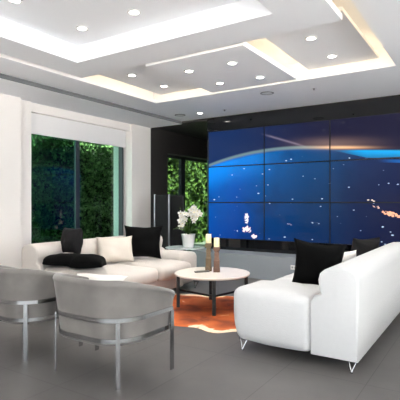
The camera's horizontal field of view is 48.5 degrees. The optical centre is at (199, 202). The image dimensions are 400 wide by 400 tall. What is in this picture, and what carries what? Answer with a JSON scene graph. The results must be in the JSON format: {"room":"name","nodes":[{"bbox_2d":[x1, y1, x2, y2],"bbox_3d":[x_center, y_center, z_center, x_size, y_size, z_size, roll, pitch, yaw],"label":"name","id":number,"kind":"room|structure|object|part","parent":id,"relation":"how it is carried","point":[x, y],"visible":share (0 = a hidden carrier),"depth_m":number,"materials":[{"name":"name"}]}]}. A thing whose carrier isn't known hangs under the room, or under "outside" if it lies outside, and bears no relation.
{"room":"living room","nodes":[
{"label":"living room","id":0,"kind":"room"},
{"bbox_2d":[0,93,150,268],"bbox_3d":[-4.096,-0.220,4.837,0.450,3.000,10.820,0,0,33],"label":"wall","id":1,"kind":"structure","parent":0,"point":[15,113],"depth_m":6.81,"materials":[{"name":"white paint"}]},
{"bbox_2d":[31,113,125,147],"bbox_3d":[-2.096,-1.310,7.909,0.024,0.440,2.250,0,0,33],"label":"roller blind","id":2,"kind":"object","parent":1,"relation":"attached to","point":[43,125],"visible":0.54,"depth_m":7.78,"materials":[{"name":"white fabric"}]},
{"bbox_3d":[-2.096,-1.101,7.909,0.024,0.022,2.250,0,0,33],"label":"rail","id":3,"kind":"part","parent":2,"relation":"part of","materials":[{"name":"white fabric"}]},
{"bbox_2d":[74,140,122,235],"bbox_3d":[-2.203,-0.070,7.966,0.120,2.700,2.270,0,0,33],"label":"window","id":4,"kind":"structure","parent":1,"relation":"in","point":[76,143],"depth_m":8.02,"materials":[{"name":"grey metal"}]},
{"bbox_2d":[99,64,198,94],"bbox_3d":[-0.712,-1.740,6.216,0.810,0.040,1.570,0,0,33],"label":"ceiling","id":5,"kind":"structure","parent":0,"point":[149,79],"depth_m":6.26,"materials":[{"name":"white paint"}]},
{"bbox_2d":[151,128,206,226],"bbox_3d":[-0.229,-0.195,10.851,0.350,2.950,3.480,0,0,33],"label":"wall","id":6,"kind":"structure","parent":0,"point":[164,143],"depth_m":9.72,"materials":[{"name":"grey paint"}]},
{"bbox_2d":[167,155,206,232],"bbox_3d":[-0.242,0.095,10.967,0.080,2.370,2.500,0,0,33],"label":"window","id":7,"kind":"structure","parent":6,"relation":"in","point":[181,159],"depth_m":10.62,"materials":[{"name":"grey metal"}]},
{"bbox_2d":[0,278,399,399],"bbox_3d":[0.853,1.330,3.683,10.000,0.100,14.500,0,0,33],"label":"floor","id":8,"kind":"structure","parent":0,"point":[207,365],"depth_m":3.42,"materials":[{"name":"grey tile"}]},
{"bbox_2d":[0,265,82,360],"bbox_3d":[-1.556,0.907,3.954,0.850,0.745,0.660,0,0,33],"label":"armchair","id":9,"kind":"object","parent":8,"relation":"on","point":[27,296],"visible":0.8,"depth_m":3.61,"materials":[{"name":"grey fabric"}]},
{"bbox_3d":[-1.411,1.054,3.589,0.032,0.452,0.010,0,0,-12],"label":"leg","id":10,"kind":"part","parent":9,"relation":"part of","materials":[{"name":"silver metal"}]},
{"bbox_3d":[-1.561,0.765,3.946,0.850,0.460,0.640,0,0,33],"label":"backrest","id":11,"kind":"part","parent":9,"relation":"part of","materials":[{"name":"grey fabric"}]},
{"bbox_2d":[22,235,198,288],"bbox_3d":[-0.990,0.885,5.962,1.206,0.790,2.360,0,0,33],"label":"sofa","id":12,"kind":"object","parent":8,"relation":"on","point":[159,272],"visible":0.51,"depth_m":5.63,"materials":[{"name":"beige fabric"}]},
{"bbox_2d":[42,253,106,267],"bbox_3d":[-1.437,0.646,5.083,0.900,0.122,0.442,0,0,33],"label":"cushion","id":13,"kind":"object","parent":12,"relation":"on","point":[72,260],"visible":1,"depth_m":4.92,"materials":[{"name":"black fabric"}]},
{"bbox_2d":[61,228,82,253],"bbox_3d":[-1.531,0.458,5.312,0.206,0.308,0.379,0,0,-36],"label":"cushion","id":14,"kind":"object","parent":13,"relation":"on","point":[71,239],"visible":0.99,"depth_m":5.20,"materials":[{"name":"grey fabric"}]},
{"bbox_3d":[-1.443,0.970,5.131,0.665,0.501,0.472,0,0,33],"label":"armrest","id":15,"kind":"part","parent":12,"relation":"part of","materials":[{"name":"beige fabric"}]},
{"bbox_3d":[-1.339,0.840,6.190,0.372,0.700,2.360,0,0,33],"label":"backrest","id":16,"kind":"part","parent":12,"relation":"part of","materials":[{"name":"beige fabric"}]},
{"bbox_2d":[96,236,134,262],"bbox_3d":[-1.135,0.631,5.967,0.514,0.348,0.209,0,0,-30],"label":"cushion","id":17,"kind":"object","parent":12,"relation":"on","point":[118,249],"visible":0.93,"depth_m":5.91,"materials":[{"name":"beige fabric"}]},
{"bbox_2d":[103,263,157,283],"bbox_3d":[-1.069,0.926,5.577,0.917,0.232,0.739,0,0,33],"label":"seat cushion","id":18,"kind":"object","parent":12,"relation":"on","point":[138,274],"depth_m":5.40,"materials":[{"name":"beige fabric"}]},
{"bbox_2d":[124,225,162,258],"bbox_3d":[-0.826,0.566,6.396,0.578,0.468,0.206,0,0,8],"label":"cushion","id":19,"kind":"object","parent":12,"relation":"on","point":[146,240],"visible":0.86,"depth_m":6.32,"materials":[{"name":"black fabric"}]},
{"bbox_2d":[116,258,190,281],"bbox_3d":[-0.664,0.924,6.199,0.919,0.235,0.738,0,0,33],"label":"seat cushion","id":20,"kind":"object","parent":12,"relation":"on","point":[166,268],"depth_m":5.98,"materials":[{"name":"beige fabric"}]},
{"bbox_3d":[-0.916,1.103,5.913,0.680,0.185,1.480,0,0,33],"label":"seat","id":21,"kind":"part","parent":12,"relation":"part of","materials":[{"name":"beige fabric"}]},
{"bbox_3d":[-0.409,0.970,6.710,0.660,0.503,0.472,0,0,33],"label":"armrest","id":22,"kind":"part","parent":12,"relation":"part of","materials":[{"name":"beige fabric"}]},
{"bbox_2d":[53,273,174,389],"bbox_3d":[-0.706,0.907,3.399,0.850,0.745,0.660,0,0,33],"label":"armchair","id":23,"kind":"object","parent":8,"relation":"on","point":[98,313],"visible":1,"depth_m":3.11,"materials":[{"name":"grey fabric"}]},
{"bbox_3d":[-1.099,1.054,3.385,0.010,0.452,0.032,0,0,-12],"label":"leg","id":24,"kind":"part","parent":23,"relation":"part of","materials":[{"name":"silver metal"}]},
{"bbox_2d":[77,273,127,280],"bbox_3d":[-0.895,0.710,3.704,0.502,0.207,0.295,0,0,19],"label":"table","id":25,"kind":"object","parent":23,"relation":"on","point":[105,277],"visible":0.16,"depth_m":3.73,"materials":[{"name":"white fabric"}]},
{"bbox_3d":[-0.712,0.765,3.391,0.850,0.460,0.640,0,0,33],"label":"backrest","id":26,"kind":"part","parent":23,"relation":"part of","materials":[{"name":"grey fabric"}]},
{"bbox_3d":[-0.561,1.054,3.034,0.032,0.452,0.010,0,0,-12],"label":"leg","id":27,"kind":"part","parent":23,"relation":"part of","materials":[{"name":"silver metal"}]},
{"bbox_3d":[-0.215,1.054,3.409,0.010,0.452,0.038,0,0,33],"label":"leg","id":28,"kind":"part","parent":23,"relation":"part of","materials":[{"name":"silver metal"}]},
{"bbox_2d":[154,194,169,249],"bbox_3d":[-0.742,0.560,8.666,0.340,1.440,0.260,0,0,5],"label":"floor speaker","id":29,"kind":"object","parent":8,"relation":"on","point":[161,202],"visible":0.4,"depth_m":8.62,"materials":[{"name":"black plastic"}]},
{"bbox_3d":[-0.884,0.545,8.671,0.022,1.410,0.075,0,0,5],"label":"trim","id":30,"kind":"part","parent":29,"relation":"part of","materials":[{"name":"silver metal"}]},
{"bbox_3d":[-0.601,0.545,8.646,0.022,1.410,0.075,0,0,5],"label":"trim","id":31,"kind":"part","parent":29,"relation":"part of","materials":[{"name":"silver metal"}]},
{"bbox_2d":[170,195,183,249],"bbox_3d":[-0.493,0.560,9.340,0.340,1.440,0.260,0,0,5],"label":"floor speaker","id":32,"kind":"object","parent":8,"relation":"on","point":[176,201],"visible":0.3,"depth_m":9.30,"materials":[{"name":"black plastic"}]},
{"bbox_3d":[-0.352,0.545,9.319,0.022,1.410,0.075,0,0,5],"label":"trim","id":33,"kind":"part","parent":32,"relation":"part of","materials":[{"name":"black metal"}]},
{"bbox_2d":[165,245,204,250],"bbox_3d":[-0.250,1.013,7.425,0.660,0.534,0.660,0,0,33],"label":"side table","id":34,"kind":"object","parent":8,"relation":"on","point":[177,247],"visible":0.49,"depth_m":7.36,"materials":[{"name":"clear glass"}]},
{"bbox_2d":[174,205,202,247],"bbox_3d":[-0.195,0.388,7.373,0.487,0.714,0.374,0,0,33],"label":"potted orchid","id":35,"kind":"object","parent":34,"relation":"on","point":[188,238],"visible":1,"depth_m":7.30,"materials":[{"name":"white plant"}]},
{"bbox_3d":[-0.194,0.632,7.365,0.236,0.225,0.236,0,0,33],"label":"pot","id":36,"kind":"part","parent":35,"relation":"part of","materials":[{"name":"white ceramic"}]},
{"bbox_2d":[173,293,236,332],"bbox_3d":[0.417,1.277,5.223,2.478,0.006,1.856,0,0,8],"label":"cowhide rug","id":37,"kind":"object","parent":8,"relation":"on","point":[195,311],"visible":0.34,"depth_m":5.10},
{"bbox_2d":[175,267,249,315],"bbox_3d":[0.149,1.062,5.421,0.920,0.424,0.920,0,0,33],"label":"coffee table","id":38,"kind":"object","parent":37,"relation":"on","point":[226,273],"visible":0.92,"depth_m":5.25,"materials":[{"name":"beige stone"}]},
{"bbox_3d":[-0.266,1.077,5.412,0.040,0.395,0.040,0,0,-1],"label":"leg","id":39,"kind":"part","parent":38,"relation":"part of","materials":[{"name":"black metal"}]},
{"bbox_2d":[194,270,209,272],"bbox_3d":[0.024,0.839,5.407,0.190,0.020,0.044,0,0,-25],"label":"remote control","id":40,"kind":"object","parent":38,"relation":"on","point":[200,271],"visible":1,"depth_m":5.39,"materials":[{"name":"grey plastic"}]},
{"bbox_2d":[205,243,211,270],"bbox_3d":[0.106,0.676,5.521,0.084,0.345,0.084,0,0,3],"label":"candle holder","id":41,"kind":"object","parent":38,"relation":"on","point":[208,246],"visible":0.94,"depth_m":5.49,"materials":[{"name":"brown wood"}]},
{"bbox_2d":[206,234,210,242],"bbox_3d":[0.106,0.442,5.521,0.070,0.121,0.070,0,0,33],"label":"candle","id":42,"kind":"object","parent":41,"relation":"on","point":[208,236],"visible":1,"depth_m":5.49,"materials":[{"name":"beige wax"}]},
{"bbox_3d":[0.140,1.077,5.836,0.040,0.395,0.040,0,0,-1],"label":"leg","id":43,"kind":"part","parent":38,"relation":"part of","materials":[{"name":"black metal"}]},
{"bbox_3d":[0.158,1.077,5.006,0.040,0.395,0.040,0,0,-1],"label":"leg","id":44,"kind":"part","parent":38,"relation":"part of","materials":[{"name":"black metal"}]},
{"bbox_2d":[213,247,219,271],"bbox_3d":[0.204,0.697,5.433,0.084,0.305,0.084,0,0,3],"label":"candle holder","id":45,"kind":"object","parent":38,"relation":"on","point":[216,268],"visible":0.97,"depth_m":5.40,"materials":[{"name":"brown wood"}]},
{"bbox_2d":[214,238,219,246],"bbox_3d":[0.204,0.482,5.433,0.070,0.121,0.070,0,0,33],"label":"candle","id":46,"kind":"object","parent":45,"relation":"on","point":[216,240],"visible":1,"depth_m":5.40,"materials":[{"name":"beige wax"}]},
{"bbox_3d":[0.564,1.077,5.430,0.040,0.395,0.040,0,0,-1],"label":"leg","id":47,"kind":"part","parent":38,"relation":"part of","materials":[{"name":"black metal"}]},
{"bbox_2d":[191,248,295,279],"bbox_3d":[2.010,1.079,7.028,4.920,0.399,0.466,0,0,33],"label":"ledge","id":48,"kind":"object","parent":8,"relation":"on","point":[260,265],"visible":0.36,"depth_m":7.49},
{"bbox_2d":[234,242,399,373],"bbox_3d":[1.377,0.885,4.690,1.208,0.790,2.600,0,0,33],"label":"sofa","id":49,"kind":"object","parent":8,"relation":"on","point":[354,301],"visible":0.89,"depth_m":3.59,"materials":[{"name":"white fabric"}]},
{"bbox_3d":[0.378,1.231,3.870,0.090,0.098,0.057,0,0,33],"label":"leg","id":50,"kind":"part","parent":49,"relation":"part of","materials":[{"name":"silver metal"}]},
{"bbox_3d":[0.730,0.970,3.914,0.750,0.505,0.589,0,0,33],"label":"armrest","id":51,"kind":"part","parent":49,"relation":"part of","materials":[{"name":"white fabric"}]},
{"bbox_2d":[284,273,293,277],"bbox_3d":[1.462,0.925,5.083,0.917,0.235,0.740,0,0,33],"label":"seat cushion","id":52,"kind":"object","parent":49,"relation":"on","point":[290,275],"depth_m":5.02,"materials":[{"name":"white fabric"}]},
{"bbox_2d":[275,277,316,284],"bbox_3d":[1.057,0.924,4.464,0.919,0.232,0.741,0,0,33],"label":"seat cushion","id":53,"kind":"object","parent":49,"relation":"on","point":[287,279],"depth_m":4.74,"materials":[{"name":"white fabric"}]},
{"bbox_2d":[292,238,346,284],"bbox_3d":[1.100,0.579,4.132,0.514,0.489,0.210,0,0,15],"label":"cushion","id":54,"kind":"object","parent":49,"relation":"on","point":[312,259],"visible":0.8,"depth_m":4.07,"materials":[{"name":"black fabric"}]},
{"bbox_2d":[342,250,356,261],"bbox_3d":[1.481,0.658,4.650,0.405,0.305,0.157,0,0,-36],"label":"cushion","id":55,"kind":"object","parent":49,"relation":"on","point":[351,254],"visible":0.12,"depth_m":4.63,"materials":[{"name":"white fabric"}]},
{"bbox_3d":[1.145,1.231,3.345,0.090,0.098,0.057,0,0,33],"label":"leg","id":56,"kind":"part","parent":49,"relation":"part of","materials":[{"name":"silver metal"}]},
{"bbox_3d":[1.727,0.840,4.462,0.372,0.700,2.600,0,0,33],"label":"backrest","id":57,"kind":"part","parent":49,"relation":"part of","materials":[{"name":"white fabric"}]},
{"bbox_2d":[351,237,379,256],"bbox_3d":[1.959,0.613,5.271,0.438,0.397,0.211,0,0,-26],"label":"cushion","id":58,"kind":"object","parent":49,"relation":"on","point":[362,246],"visible":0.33,"depth_m":5.17,"materials":[{"name":"grey fabric"}]},
{"bbox_2d":[0,0,399,138],"bbox_3d":[0.880,-1.700,3.725,10.000,0.280,14.400,0,0,33],"label":"ceiling","id":59,"kind":"structure","parent":0,"point":[44,33],"depth_m":4.96,"materials":[{"name":"white paint"}]},
{"bbox_2d":[8,0,22,3],"bbox_3d":[-1.654,-1.805,3.969,0.126,0.008,0.126,0,0,33],"label":"recessed light","id":60,"kind":"object","parent":59,"relation":"in","point":[11,1],"visible":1,"depth_m":3.99,"materials":[{"name":"white paint"}]},
{"bbox_2d":[76,26,87,30],"bbox_3d":[-1.224,-1.805,4.605,0.126,0.008,0.126,0,0,33],"label":"recessed light","id":61,"kind":"object","parent":59,"relation":"in","point":[81,28],"visible":1,"depth_m":4.61,"materials":[{"name":"white paint"}]},
{"bbox_2d":[0,73,181,123],"bbox_3d":[-3.316,-1.591,4.333,0.007,0.058,10.790,0,0,33],"label":"ceiling vent","id":62,"kind":"object","parent":59,"relation":"in","point":[2,76],"visible":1,"depth_m":6.67,"materials":[{"name":"grey metal"}]},
{"bbox_2d":[127,9,140,14],"bbox_3d":[-0.627,-1.805,4.219,0.126,0.008,0.126,0,0,33],"label":"recessed light","id":63,"kind":"object","parent":59,"relation":"in","point":[131,11],"visible":1,"depth_m":4.21,"materials":[{"name":"white paint"}]},
{"bbox_2d":[227,61,236,64],"bbox_3d":[0.372,-1.615,5.156,0.126,0.008,0.126,0,0,33],"label":"recessed light","id":64,"kind":"object","parent":59,"relation":"in","point":[230,62],"visible":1,"depth_m":5.16,"materials":[{"name":"white paint"}]},
{"bbox_2d":[260,91,273,94],"bbox_3d":[0.991,-1.615,6.569,0.200,0.007,0.200,0,0,33],"label":"ceiling speaker","id":65,"kind":"object","parent":59,"relation":"attached to","point":[265,92],"visible":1,"depth_m":6.58,"materials":[{"name":"grey"}]},
{"bbox_2d":[85,0,392,99],"bbox_3d":[0.853,-1.867,3.683,10.000,0.385,14.500,0,0,33],"label":"light","id":66,"kind":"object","parent":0,"point":[263,45],"depth_m":5.87,"materials":[{"name":"white paint"}]},
{"bbox_2d":[207,95,399,253],"bbox_3d":[3.797,-0.220,8.282,9.900,3.000,3.580,0,0,33],"label":"wall","id":67,"kind":"structure","parent":0,"point":[386,104],"depth_m":7.66,"materials":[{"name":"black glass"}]},
{"bbox_2d":[208,112,399,246],"bbox_3d":[1.631,-0.335,7.513,3.473,2.010,0.067,0,0,33],"label":"video wall","id":68,"kind":"structure","parent":67,"relation":"attached to","point":[332,181],"depth_m":7.37,"materials":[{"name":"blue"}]},
{"bbox_3d":[0.652,0.335,8.132,1.138,0.650,0.030,0,0,33],"label":"display panel","id":69,"kind":"part","parent":68,"relation":"part of","materials":[{"name":"blue glass"}]},
{"bbox_3d":[0.652,-0.335,8.132,1.138,0.650,0.030,0,0,33],"label":"display panel","id":70,"kind":"part","parent":68,"relation":"part of","materials":[{"name":"blue glass"}]},
{"bbox_3d":[0.652,-1.005,8.132,1.138,0.650,0.030,0,0,33],"label":"display panel","id":71,"kind":"part","parent":68,"relation":"part of","materials":[{"name":"blue glass"}]},
{"bbox_3d":[1.621,0.335,7.499,1.138,0.650,0.030,0,0,33],"label":"display panel","id":72,"kind":"part","parent":68,"relation":"part of","materials":[{"name":"blue glass"}]},
{"bbox_3d":[1.621,-0.335,7.499,1.138,0.650,0.030,0,0,33],"label":"display panel","id":73,"kind":"part","parent":68,"relation":"part of","materials":[{"name":"blue glass"}]},
{"bbox_3d":[1.621,-1.005,7.499,1.138,0.650,0.030,0,0,33],"label":"display panel","id":74,"kind":"part","parent":68,"relation":"part of","materials":[{"name":"blue glass"}]},
{"bbox_3d":[1.641,-0.335,7.529,3.414,1.950,0.029,0,0,33],"label":"mounting frame","id":75,"kind":"part","parent":68,"relation":"part of","materials":[{"name":"black metal"}]},
{"bbox_3d":[2.591,0.335,6.866,1.138,0.650,0.030,0,0,33],"label":"display panel","id":76,"kind":"part","parent":68,"relation":"part of","materials":[{"name":"blue glass"}]},
{"bbox_3d":[2.591,-0.335,6.866,1.138,0.650,0.030,0,0,33],"label":"display panel","id":77,"kind":"part","parent":68,"relation":"part of","materials":[{"name":"blue glass"}]},
{"bbox_3d":[2.591,-1.005,6.866,1.138,0.650,0.030,0,0,33],"label":"display panel","id":78,"kind":"part","parent":68,"relation":"part of","materials":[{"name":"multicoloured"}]},
{"bbox_2d":[265,6,378,69],"bbox_3d":[1.344,-1.740,4.873,0.860,0.040,1.570,0,0,33],"label":"ceiling","id":79,"kind":"structure","parent":0,"point":[344,39],"depth_m":4.83,"materials":[{"name":"white paint"}]},
{"bbox_2d":[305,36,316,40],"bbox_3d":[1.161,-1.715,4.642,0.126,0.008,0.126,0,0,33],"label":"recessed light","id":80,"kind":"object","parent":79,"relation":"in","point":[309,38],"visible":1,"depth_m":4.64,"materials":[{"name":"white paint"}]},
{"bbox_2d":[326,54,337,57],"bbox_3d":[1.550,-1.715,5.213,0.126,0.008,0.126,0,0,33],"label":"recessed light","id":81,"kind":"object","parent":79,"relation":"in","point":[331,55],"visible":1,"depth_m":5.21,"materials":[{"name":"white paint"}]},
{"label":"outside","id":82,"kind":"structure","parent":0,"visible":0},
{"bbox_2d":[186,240,205,250],"bbox_3d":[-7.156,1.350,9.452,9.680,0.100,20.000,0,0,33],"label":"ground","id":83,"kind":"structure","parent":82,"point":[204,241],"depth_m":13.74,"materials":[{"name":"soil"}]},
{"bbox_2d":[31,134,113,243],"bbox_3d":[-3.102,-0.908,10.211,0.801,4.587,4.668,0,0,33],"label":"window","id":84,"kind":"structure","parent":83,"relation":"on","point":[52,158],"depth_m":10.22,"materials":[{"name":"green glass"}]},
{"bbox_2d":[114,146,118,235],"bbox_3d":[-1.743,-0.210,9.583,0.160,3.020,0.180,0,0,33],"label":"pillar","id":85,"kind":"structure","parent":83,"relation":"on","point":[116,149],"depth_m":9.50,"materials":[{"name":"white"}]},
{"bbox_2d":[167,158,206,242],"bbox_3d":[-0.207,-0.807,14.628,1.240,4.609,6.069,0,0,33],"label":"shrub","id":86,"kind":"object","parent":83,"relation":"on","point":[195,172],"visible":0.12,"depth_m":14.38,"materials":[{"name":"green plant"}]}
]}

